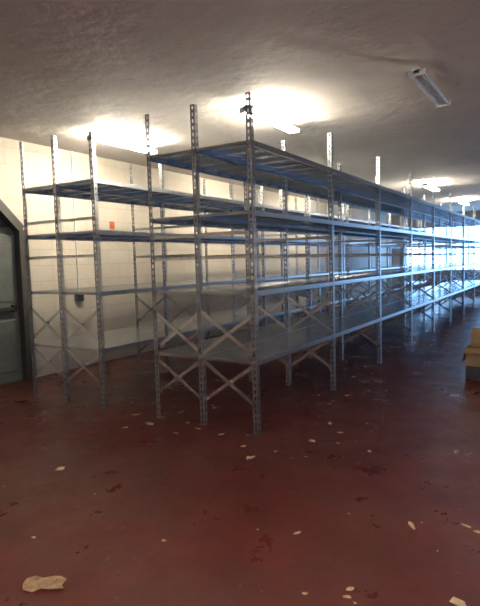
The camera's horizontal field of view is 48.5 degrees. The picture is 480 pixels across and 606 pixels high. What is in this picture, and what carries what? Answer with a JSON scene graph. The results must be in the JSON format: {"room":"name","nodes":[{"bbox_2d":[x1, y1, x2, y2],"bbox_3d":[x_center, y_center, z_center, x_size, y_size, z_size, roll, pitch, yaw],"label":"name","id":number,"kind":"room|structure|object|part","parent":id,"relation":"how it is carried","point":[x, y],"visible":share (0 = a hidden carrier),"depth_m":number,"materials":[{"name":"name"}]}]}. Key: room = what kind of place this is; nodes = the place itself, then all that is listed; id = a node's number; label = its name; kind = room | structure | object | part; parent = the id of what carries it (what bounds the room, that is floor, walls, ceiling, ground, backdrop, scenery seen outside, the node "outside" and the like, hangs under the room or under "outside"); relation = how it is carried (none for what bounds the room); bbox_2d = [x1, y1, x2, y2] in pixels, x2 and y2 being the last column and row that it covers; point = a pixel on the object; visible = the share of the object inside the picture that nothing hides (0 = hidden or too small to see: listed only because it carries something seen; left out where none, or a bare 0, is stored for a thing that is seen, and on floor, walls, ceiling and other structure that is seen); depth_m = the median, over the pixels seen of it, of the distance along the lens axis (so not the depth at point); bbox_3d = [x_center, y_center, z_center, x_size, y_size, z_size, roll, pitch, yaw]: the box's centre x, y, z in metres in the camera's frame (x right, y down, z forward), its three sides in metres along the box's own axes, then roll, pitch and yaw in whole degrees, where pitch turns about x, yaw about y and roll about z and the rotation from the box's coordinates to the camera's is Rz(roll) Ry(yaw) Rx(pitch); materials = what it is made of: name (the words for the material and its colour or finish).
{"room":"warehouse","nodes":[
{"label":"warehouse","id":0,"kind":"room"},
{"bbox_2d":[0,137,391,377],"bbox_3d":[-0.639,-0.940,11.266,0.200,3.270,26.500,1,5,32],"label":"wall","id":1,"kind":"structure","parent":0,"point":[117,263],"depth_m":8.79,"materials":[{"name":"white paint"}]},
{"bbox_2d":[0,219,6,226],"bbox_3d":[-3.412,-1.235,6.760,0.001,0.530,1.240,1,5,32],"label":"door","id":2,"kind":"structure","parent":1,"relation":"in","point":[2,224],"depth_m":7.14,"materials":[{"name":"paint"}]},
{"bbox_2d":[0,227,22,384],"bbox_3d":[-3.362,0.066,6.853,0.075,2.100,1.140,1,5,32],"label":"door","id":3,"kind":"structure","parent":1,"relation":"attached to","point":[10,344],"depth_m":7.19,"materials":[{"name":"grey paint"}]},
{"bbox_2d":[0,305,16,311],"bbox_3d":[-3.316,0.111,6.829,0.060,0.090,1.000,1,5,32],"label":"push bar","id":4,"kind":"object","parent":3,"relation":"attached to","point":[13,308],"visible":1,"depth_m":7.15,"materials":[{"name":"metal"}]},
{"bbox_2d":[0,199,33,379],"bbox_3d":[-3.325,-0.220,6.803,0.160,2.675,1.350,1,5,32],"label":"frame","id":5,"kind":"object","parent":1,"relation":"attached to","point":[6,215],"visible":0.86,"depth_m":7.28,"materials":[{"name":"paint"}]},
{"bbox_2d":[71,151,83,300],"bbox_3d":[-2.475,-1.149,8.035,0.060,2.250,0.130,1,5,32],"label":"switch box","id":6,"kind":"object","parent":1,"relation":"attached to","point":[77,297],"visible":0.59,"depth_m":8.05,"materials":[{"name":"metal"}]},
{"bbox_2d":[0,294,479,605],"bbox_3d":[3.589,0.828,8.817,10.430,0.100,26.500,1,5,32],"label":"floor","id":7,"kind":"structure","parent":0,"point":[133,488],"depth_m":3.81,"materials":[{"name":"red paint"}]},
{"bbox_2d":[23,576,66,591],"bbox_3d":[-0.959,1.373,2.612,0.210,0.011,0.125,-2,4,-4],"label":"cardboard piece","id":8,"kind":"object","parent":7,"relation":"on","point":[31,584],"visible":1,"depth_m":2.61,"materials":[{"name":"beige cardboard"}]},
{"bbox_2d":[19,127,431,408],"bbox_3d":[2.289,-1.014,12.938,1.198,3.000,16.417,1,5,32],"label":"shelving rack","id":9,"kind":"object","parent":7,"relation":"on","point":[102,342],"visible":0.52,"depth_m":7.32,"materials":[{"name":"grey metal"}]},
{"bbox_2d":[3,307,479,605],"bbox_3d":[3.026,0.760,9.133,4.676,0.012,15.467,1,5,32],"label":"paper scraps","id":10,"kind":"object","parent":7,"relation":"on","point":[454,600],"visible":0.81,"depth_m":3.12,"materials":[{"name":"beige paper"}]},
{"bbox_2d":[145,92,479,434],"bbox_3d":[3.924,-0.980,11.929,1.192,3.000,16.417,1,5,32],"label":"shelving rack","id":11,"kind":"object","parent":7,"relation":"on","point":[251,162],"visible":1,"depth_m":6.43,"materials":[{"name":"grey metal"}]},
{"bbox_2d":[461,328,479,379],"bbox_3d":[3.173,0.655,6.728,0.650,0.592,0.630,1,5,32],"label":"cardboard box","id":12,"kind":"object","parent":7,"relation":"on","point":[471,355],"visible":1,"depth_m":6.68,"materials":[{"name":"brown cardboard"}]},
{"bbox_3d":[3.055,0.875,6.591,0.480,0.160,0.002,1,5,32],"label":"printed panel","id":13,"kind":"part","parent":12,"relation":"part of","materials":[{"name":"grey cardboard"}]},
{"bbox_2d":[0,0,479,215],"bbox_3d":[3.668,-2.527,8.450,10.030,0.100,26.500,1,5,32],"label":"ceiling","id":14,"kind":"structure","parent":0,"point":[340,68],"depth_m":5.00,"materials":[{"name":"paint"}]},
{"bbox_2d":[87,131,157,154],"bbox_3d":[-1.552,-2.166,7.173,0.150,0.140,1.200,1,5,32],"label":"fluorescent light","id":15,"kind":"object","parent":14,"relation":"attached to","point":[100,138],"visible":0.81,"depth_m":7.09,"materials":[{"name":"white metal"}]},
{"bbox_2d":[239,102,299,133],"bbox_3d":[0.366,-2.136,6.130,0.150,0.140,1.200,1,5,32],"label":"fluorescent light","id":16,"kind":"object","parent":14,"relation":"attached to","point":[257,114],"visible":0.87,"depth_m":6.09,"materials":[{"name":"white plastic"}]},
{"bbox_2d":[408,67,450,107],"bbox_3d":[1.891,-2.131,5.269,0.150,0.100,1.200,1,5,32],"label":"fluorescent light","id":17,"kind":"object","parent":14,"relation":"attached to","point":[440,100],"visible":1,"depth_m":5.14,"materials":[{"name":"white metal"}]},
{"bbox_2d":[422,181,438,190],"bbox_3d":[4.470,-2.743,12.476,0.150,0.140,1.200,1,5,32],"label":"fluorescent light","id":18,"kind":"object","parent":14,"relation":"attached to","point":[426,184],"visible":0.8,"depth_m":12.23,"materials":[{"name":"white plastic"}]},
{"bbox_2d":[457,198,468,204],"bbox_3d":[6.830,-3.105,16.290,0.150,0.140,1.200,1,5,32],"label":"fluorescent light","id":19,"kind":"object","parent":14,"relation":"attached to","point":[460,200],"visible":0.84,"depth_m":16.09,"materials":[{"name":"white plastic"}]},
{"bbox_2d":[392,210,479,294],"bbox_3d":[10.716,-1.921,19.897,10.030,3.270,0.200,1,5,32],"label":"wall","id":20,"kind":"structure","parent":0,"point":[395,219],"depth_m":21.70,"materials":[{"name":"white paint"}]},
{"bbox_2d":[405,226,479,270],"bbox_3d":[8.643,-2.180,21.166,4.100,1.800,0.060,1,5,32],"label":"frame","id":21,"kind":"object","parent":20,"relation":"attached to","point":[435,226],"visible":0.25,"depth_m":21.41,"materials":[{"name":"paint"}]}
]}

